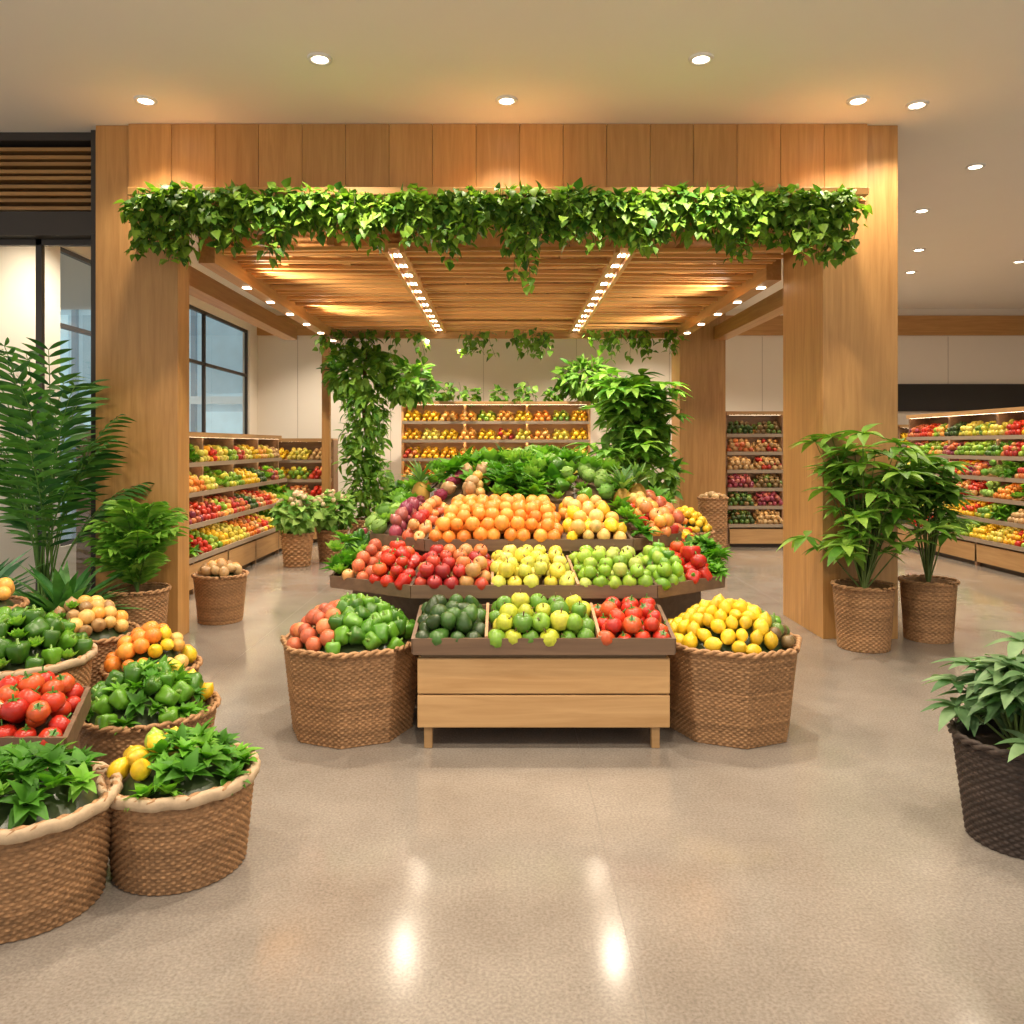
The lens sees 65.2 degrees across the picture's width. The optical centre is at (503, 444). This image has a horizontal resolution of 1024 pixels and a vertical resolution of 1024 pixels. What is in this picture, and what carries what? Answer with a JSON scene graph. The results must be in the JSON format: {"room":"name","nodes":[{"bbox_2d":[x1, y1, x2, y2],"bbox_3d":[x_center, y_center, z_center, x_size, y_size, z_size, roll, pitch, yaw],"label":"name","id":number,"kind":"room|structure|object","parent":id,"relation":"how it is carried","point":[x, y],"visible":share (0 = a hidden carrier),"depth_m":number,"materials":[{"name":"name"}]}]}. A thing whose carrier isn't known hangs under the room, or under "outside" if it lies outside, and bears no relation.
{"room":"supermarket","nodes":[
{"label":"supermarket","id":0,"kind":"room"},
{"bbox_2d":[0,247,257,592],"bbox_3d":[-4.835,-0.520,11.250,0.130,4.240,8.500,0,0,0],"label":"wall","id":1,"kind":"structure","parent":0,"point":[17,264],"depth_m":8.06,"materials":[{"name":"beige paint"}]},
{"bbox_2d":[60,247,247,546],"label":"window","id":2,"kind":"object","parent":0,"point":[224,343],"visible":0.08,"depth_m":21.55,"materials":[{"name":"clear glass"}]},
{"bbox_2d":[0,504,1023,1023],"bbox_3d":[-7.500,1.650,11.500,37.000,0.100,29.000,0,0,0],"label":"floor","id":3,"kind":"structure","parent":0,"point":[830,873],"depth_m":2.99,"materials":[{"name":"concrete"}]},
{"bbox_2d":[0,577,29,609],"bbox_3d":[-3.199,1.177,4.850,0.561,0.846,0.562,0,0,0],"label":"wicker basket","id":4,"kind":"object","parent":3,"relation":"on","point":[7,588],"visible":0.15,"depth_m":4.89,"materials":[{"name":"wicker"}]},
{"bbox_2d":[0,546,44,605],"bbox_3d":[-3.815,1.140,5.763,1.463,0.920,1.319,0,0,36],"label":"agave","id":5,"kind":"object","parent":3,"relation":"on","point":[7,570],"visible":0.31,"depth_m":6.03,"materials":[{"name":"plant"}]},
{"bbox_2d":[0,666,90,749],"bbox_3d":[-2.079,1.279,3.379,0.702,0.643,0.463,0,0,0],"label":"crate","id":6,"kind":"object","parent":3,"relation":"on","point":[44,707],"visible":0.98,"depth_m":3.29,"materials":[{"name":"red food"}]},
{"bbox_2d":[0,604,97,685],"bbox_3d":[-2.561,1.225,4.220,0.749,0.751,0.746,0,0,-40],"label":"wicker basket","id":7,"kind":"object","parent":3,"relation":"on","point":[32,639],"visible":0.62,"depth_m":4.12,"materials":[{"name":"wicker"}]},
{"bbox_2d":[0,738,122,943],"bbox_3d":[-1.675,1.310,2.800,0.619,0.580,0.616,0,0,-20],"label":"wicker basket","id":8,"kind":"object","parent":3,"relation":"on","point":[55,825],"visible":0.99,"depth_m":2.67,"materials":[{"name":"wicker"}]},
{"bbox_2d":[3,562,141,614],"bbox_3d":[-3.155,1.208,5.773,1.024,0.783,1.031,0,0,-43],"label":"dracaena","id":9,"kind":"object","parent":3,"relation":"on","point":[60,588],"visible":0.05,"depth_m":5.77,"materials":[{"name":"plant"}]},
{"bbox_2d":[0,337,153,608],"bbox_3d":[-3.516,0.409,6.204,1.403,2.382,1.380,0,0,0],"label":"potted palm","id":10,"kind":"object","parent":3,"relation":"on","point":[21,495],"visible":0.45,"depth_m":6.08,"materials":[{"name":"plant"}]},
{"bbox_2d":[51,595,139,694],"bbox_3d":[-2.620,1.268,5.001,0.642,0.663,0.641,0,0,0],"label":"wicker basket","id":11,"kind":"object","parent":3,"relation":"on","point":[99,618],"visible":0.21,"depth_m":4.89,"materials":[{"name":"wicker"}]},
{"bbox_2d":[82,499,191,626],"bbox_3d":[-2.831,1.004,6.197,0.805,1.193,0.719,0,0,25],"label":"potted fern","id":12,"kind":"object","parent":3,"relation":"on","point":[133,542],"visible":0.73,"depth_m":6.08,"materials":[{"name":"green plant"}]},
{"bbox_2d":[103,582,171,626],"bbox_3d":[-2.840,1.349,6.201,0.492,0.502,0.490,0,0,0],"label":"pot","id":13,"kind":"object","parent":12,"relation":"on","point":[153,597],"depth_m":6.06,"materials":[{"name":"brown wicker"}]},
{"bbox_2d":[79,654,221,764],"bbox_3d":[-1.768,1.333,3.960,0.697,0.534,0.682,0,0,0],"label":"wicker basket","id":14,"kind":"object","parent":3,"relation":"on","point":[126,706],"visible":0.68,"depth_m":3.79,"materials":[{"name":"wicker"}]},
{"bbox_2d":[98,621,202,680],"bbox_3d":[-2.039,1.309,4.630,0.561,0.581,0.562,0,0,0],"label":"wicker basket","id":15,"kind":"object","parent":3,"relation":"on","point":[153,640],"visible":0.22,"depth_m":4.53,"materials":[{"name":"wicker"}]},
{"bbox_2d":[95,716,262,895],"bbox_3d":[-1.237,1.335,3.065,0.596,0.530,0.610,0,0,0],"label":"wicker basket","id":16,"kind":"object","parent":3,"relation":"on","point":[180,821],"visible":0.95,"depth_m":2.89,"materials":[{"name":"wicker"}]},
{"bbox_2d":[76,430,288,594],"bbox_3d":[-3.639,0.725,10.223,0.721,1.750,5.486,0,0,0],"label":"shelf","id":17,"kind":"object","parent":3,"relation":"on","point":[234,479],"visible":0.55,"depth_m":10.34,"materials":[{"name":"brown wood"}]},
{"bbox_2d":[191,558,248,624],"bbox_3d":[-2.580,1.312,7.280,0.503,0.576,0.503,0,0,0],"label":"wicker basket","id":18,"kind":"object","parent":3,"relation":"on","point":[219,584],"visible":1,"depth_m":7.11,"materials":[{"name":"wicker"}]},
{"bbox_2d":[268,490,325,567],"bbox_3d":[-2.720,1.093,10.598,0.754,1.014,0.739,0,0,0],"label":"hydrangea","id":19,"kind":"object","parent":3,"relation":"on","point":[297,525],"visible":1,"depth_m":10.43,"materials":[{"name":"plant"}]},
{"bbox_2d":[279,532,314,567],"bbox_3d":[-2.740,1.374,10.600,0.462,0.452,0.461,0,0,0],"label":"pot","id":20,"kind":"object","parent":19,"relation":"on","point":[297,550],"depth_m":10.44,"materials":[{"name":"brown wicker"}]},
{"bbox_2d":[279,438,337,541],"bbox_3d":[-3.425,0.745,13.368,1.190,1.710,0.564,0,0,0],"label":"shelf","id":21,"kind":"object","parent":3,"relation":"on","point":[301,463],"visible":0.34,"depth_m":13.32,"materials":[{"name":"brown wood"}]},
{"bbox_2d":[314,489,357,562],"bbox_3d":[-2.355,1.101,10.999,0.713,0.998,0.722,0,0,-40],"label":"hydrangea","id":22,"kind":"object","parent":3,"relation":"on","point":[326,530],"visible":0.77,"depth_m":10.84,"materials":[{"name":"plant"}]},
{"bbox_2d":[315,528,348,562],"bbox_3d":[-2.360,1.374,10.999,0.462,0.452,0.461,0,0,0],"label":"pot","id":23,"kind":"object","parent":22,"relation":"on","point":[324,535],"depth_m":10.82,"materials":[{"name":"brown wicker"}]},
{"bbox_2d":[280,592,418,748],"bbox_3d":[-0.861,1.222,4.542,0.774,0.755,0.775,0,0,24],"label":"wicker basket","id":24,"kind":"object","parent":3,"relation":"on","point":[351,667],"visible":1,"depth_m":4.26,"materials":[{"name":"wicker"}]},
{"bbox_2d":[317,341,442,533],"bbox_3d":[-1.811,0.038,11.761,1.845,3.124,0.999,0,0,0],"label":"climbing plant","id":25,"kind":"object","parent":3,"relation":"on","point":[358,392],"visible":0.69,"depth_m":11.58,"materials":[{"name":"plant"}]},
{"bbox_2d":[349,517,368,533],"bbox_3d":[-2.020,1.339,11.750,0.543,0.522,0.539,0,0,0],"label":"pot","id":26,"kind":"object","parent":25,"relation":"on","point":[360,520],"depth_m":11.54,"materials":[{"name":"brown wicker"}]},
{"bbox_2d":[379,479,411,502],"bbox_3d":[-1.621,1.064,12.198,0.734,1.071,0.735,0,0,0],"label":"potted shrub","id":27,"kind":"object","parent":3,"relation":"on","point":[398,483],"visible":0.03,"depth_m":12.16,"materials":[{"name":"green plant"}]},
{"bbox_2d":[401,401,590,492],"bbox_3d":[-0.145,0.410,14.468,3.390,2.380,0.564,0,0,0],"label":"shelf","id":28,"kind":"object","parent":3,"relation":"on","point":[433,432],"visible":0.38,"depth_m":14.40,"materials":[{"name":"brown wood"}]},
{"bbox_2d":[413,353,623,407],"bbox_3d":[0.172,-1.150,14.467,4.046,1.065,1.010,0,0,0],"label":"ivy","id":29,"kind":"object","parent":28,"relation":"on","point":[574,389],"visible":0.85,"depth_m":14.37,"materials":[{"name":"green plant"}]},
{"bbox_2d":[96,124,897,638],"bbox_3d":[0.005,-0.519,9.682,6.750,4.238,6.235,0,0,0],"label":"archway","id":30,"kind":"object","parent":3,"relation":"on","point":[840,324],"visible":0.53,"depth_m":6.60,"materials":[{"name":"brown wood"}]},
{"bbox_2d":[0,234,95,595],"bbox_3d":[-5.952,-0.084,6.825,5.145,3.368,0.250,0,0,0],"label":"window","id":31,"kind":"structure","parent":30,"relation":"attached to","point":[40,244],"depth_m":6.88,"materials":[{"name":"metal"}]},
{"bbox_2d":[0,130,95,238],"bbox_3d":[-5.990,-2.204,6.850,5.220,0.868,0.300,0,0,0],"label":"louvered vent panel","id":32,"kind":"object","parent":30,"relation":"attached to","point":[48,179],"visible":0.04,"depth_m":6.81,"materials":[{"name":"wood"}]},
{"bbox_2d":[189,223,791,342],"bbox_3d":[0.025,-1.726,9.510,6.750,0.348,5.340,0,0,0],"label":"canopy","id":33,"kind":"object","parent":30,"relation":"attached to","point":[332,286],"visible":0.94,"depth_m":8.61,"materials":[{"name":"brown wood"}]},
{"bbox_2d":[311,327,688,364],"bbox_3d":[-0.046,-1.395,11.507,5.456,0.570,0.620,0,0,0],"label":"hanging vines","id":34,"kind":"object","parent":33,"relation":"hanging from","point":[642,342],"visible":0.98,"depth_m":11.49,"materials":[{"name":"green plant"}]},
{"bbox_2d":[127,187,868,206],"bbox_3d":[-0.045,-1.970,6.399,5.750,0.060,0.398,0,0,0],"label":"ledge","id":35,"kind":"object","parent":30,"relation":"attached to","point":[863,192],"visible":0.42,"depth_m":6.20,"materials":[{"name":"brown wood"}]},
{"bbox_2d":[113,177,872,294],"bbox_3d":[-0.085,-1.596,6.172,5.762,0.883,0.589,0,0,0],"label":"ivy garland","id":36,"kind":"object","parent":35,"relation":"hanging from","point":[625,214],"visible":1,"depth_m":6.08,"materials":[{"name":"green plant"}]},
{"bbox_2d":[319,444,733,747],"bbox_3d":[0.165,0.784,5.427,2.778,1.632,2.535,0,0,0],"label":"display stand","id":37,"kind":"object","parent":3,"relation":"on","point":[538,593],"visible":1,"depth_m":4.71,"materials":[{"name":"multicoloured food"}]},
{"bbox_2d":[676,506,714,538],"bbox_3d":[2.299,1.186,10.200,0.760,0.827,0.762,0,0,0],"label":"lemons","id":38,"kind":"object","parent":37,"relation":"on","point":[698,523],"visible":0.21,"depth_m":10.01,"materials":[{"name":"food"}]},
{"bbox_2d":[692,529,714,538],"bbox_3d":[2.300,1.339,10.200,0.762,0.522,0.762,0,0,0],"label":"leafy greens","id":39,"kind":"object","parent":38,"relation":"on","point":[698,532],"depth_m":9.94,"materials":[{"name":"plant"}]},
{"bbox_2d":[564,368,693,505],"bbox_3d":[1.794,0.266,11.213,1.670,2.668,1.907,0,0,-28],"label":"tree","id":40,"kind":"object","parent":3,"relation":"on","point":[635,409],"visible":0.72,"depth_m":11.03,"materials":[{"name":"green plant"}]},
{"bbox_2d":[697,491,728,559],"bbox_3d":[2.950,1.124,11.301,0.442,0.952,0.440,0,0,0],"label":"wicker basket","id":41,"kind":"object","parent":3,"relation":"on","point":[712,505],"visible":0.66,"depth_m":11.13,"materials":[{"name":"wicker"}]},
{"bbox_2d":[667,594,801,748],"bbox_3d":[1.274,1.229,4.541,0.772,0.743,0.772,0,0,23],"label":"wicker basket","id":42,"kind":"object","parent":3,"relation":"on","point":[733,665],"visible":0.89,"depth_m":4.26,"materials":[{"name":"wicker"}]},
{"bbox_2d":[726,411,782,546],"bbox_3d":[3.950,0.535,12.708,0.940,2.130,0.484,0,0,0],"label":"shelf","id":43,"kind":"object","parent":3,"relation":"on","point":[754,439],"visible":0.99,"depth_m":12.57,"materials":[{"name":"brown wood"}]},
{"bbox_2d":[777,423,969,653],"bbox_3d":[2.874,0.717,6.340,1.181,1.766,1.274,0,0,-10],"label":"potted schefflera","id":44,"kind":"object","parent":3,"relation":"on","point":[863,606],"visible":1,"depth_m":6.19,"materials":[{"name":"plant"}]},
{"bbox_2d":[830,578,897,653],"bbox_3d":[2.840,1.344,6.321,0.492,0.512,0.490,0,0,0],"label":"pot","id":45,"kind":"object","parent":44,"relation":"attached to","point":[863,609],"depth_m":6.15,"materials":[{"name":"brown wicker"}]},
{"bbox_2d":[898,425,908,468],"bbox_3d":[9.055,0.610,15.062,3.350,1.980,0.576,0,0,0],"label":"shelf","id":46,"kind":"object","parent":3,"relation":"on","point":[903,430],"visible":0.02,"depth_m":14.99,"materials":[{"name":"brown wood"}]},
{"bbox_2d":[880,453,981,643],"bbox_3d":[3.475,0.822,6.596,0.808,1.556,0.917,0,0,0],"label":"potted schefflera","id":47,"kind":"object","parent":3,"relation":"on","point":[928,601],"visible":0.84,"depth_m":6.46,"materials":[{"name":"plant"}]},
{"bbox_2d":[898,574,959,643],"bbox_3d":[3.500,1.349,6.599,0.462,0.502,0.461,0,0,0],"label":"pot","id":48,"kind":"object","parent":47,"relation":"attached to","point":[928,602],"depth_m":6.45,"materials":[{"name":"brown wicker"}]},
{"bbox_2d":[898,407,1023,576],"bbox_3d":[6.564,0.560,10.594,0.673,2.080,4.652,0,0,0],"label":"shelf","id":49,"kind":"object","parent":3,"relation":"on","point":[992,440],"visible":0.58,"depth_m":10.66,"materials":[{"name":"brown wood"}]},
{"bbox_2d":[921,630,1023,858],"bbox_3d":[2.100,1.202,3.285,0.641,0.797,0.690,0,0,-17],"label":"potted plant","id":50,"kind":"object","parent":3,"relation":"on","point":[987,731],"visible":1,"depth_m":3.20,"materials":[{"name":"wicker"}]},
{"bbox_2d":[946,715,1023,858],"bbox_3d":[2.090,1.384,3.250,0.512,0.432,0.512,0,0,0],"label":"pot","id":51,"kind":"object","parent":50,"relation":"attached to","point":[991,789],"depth_m":3.15,"materials":[{"name":"black wicker"}]},
{"bbox_2d":[0,0,1023,309],"bbox_3d":[1.000,-2.720,7.050,20.000,0.160,17.100,0,0,0],"label":"ceiling","id":52,"kind":"structure","parent":0,"point":[66,65],"depth_m":5.64,"materials":[{"name":"paint"}]},
{"bbox_2d":[134,95,157,106],"bbox_3d":[-2.730,-2.631,6.102,0.169,0.016,0.195,0,0,0],"label":"recessed light","id":53,"kind":"object","parent":52,"relation":"in","point":[143,100],"depth_m":6.11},
{"bbox_2d":[307,52,332,65],"bbox_3d":[-1.249,-2.631,5.438,0.170,0.016,0.183,0,0,0],"label":"recessed light","id":54,"kind":"object","parent":52,"relation":"in","point":[324,59],"depth_m":5.45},
{"bbox_2d":[495,95,517,106],"bbox_3d":[0.019,-2.631,6.102,0.168,0.016,0.195,0,0,0],"label":"recessed light","id":55,"kind":"object","parent":52,"relation":"in","point":[505,100],"depth_m":6.11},
{"bbox_2d":[688,52,713,65],"bbox_3d":[1.339,-2.631,5.438,0.167,0.016,0.183,0,0,0],"label":"recessed light","id":56,"kind":"object","parent":52,"relation":"in","point":[702,58],"depth_m":5.45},
{"bbox_2d":[846,95,869,106],"bbox_3d":[2.700,-2.631,6.102,0.169,0.016,0.195,0,0,0],"label":"recessed light","id":57,"kind":"object","parent":52,"relation":"in","point":[860,100],"depth_m":6.11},
{"bbox_2d":[904,271,916,273],"bbox_3d":[6.174,-2.631,12.165,0.178,0.016,0.141,0,0,0],"label":"recessed light","id":58,"kind":"object","parent":52,"relation":"in","point":[907,272],"depth_m":12.20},
{"bbox_2d":[905,100,928,110],"bbox_3d":[3.188,-2.631,6.182,0.177,0.016,0.182,0,0,0],"label":"recessed light","id":59,"kind":"object","parent":52,"relation":"in","point":[918,104],"depth_m":6.19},
{"bbox_2d":[912,248,925,251],"bbox_3d":[5.583,-2.631,10.762,0.177,0.016,0.166,0,0,0],"label":"recessed light","id":60,"kind":"object","parent":52,"relation":"in","point":[917,249],"depth_m":10.78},
{"bbox_2d":[913,208,929,213],"bbox_3d":[4.680,-2.631,8.969,0.177,0.016,0.192,0,0,0],"label":"recessed light","id":61,"kind":"object","parent":52,"relation":"in","point":[923,210],"depth_m":8.99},
{"bbox_2d":[965,163,985,170],"bbox_3d":[4.444,-2.631,7.549,0.176,0.016,0.190,0,0,0],"label":"recessed light","id":62,"kind":"object","parent":52,"relation":"in","point":[976,166],"depth_m":7.56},
{"bbox_2d":[1012,260,1023,263],"bbox_3d":[7.375,-2.631,11.467,0.184,0.016,0.188,0,0,0],"label":"recessed light","id":63,"kind":"object","parent":52,"relation":"in","point":[1018,261],"depth_m":11.50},
{"bbox_2d":[257,309,1023,527],"bbox_3d":[3.050,-0.520,15.570,15.900,4.240,0.260,0,0,0],"label":"wall","id":64,"kind":"structure","parent":0,"point":[950,360],"depth_m":15.50,"materials":[{"name":"beige paint"}]}
]}

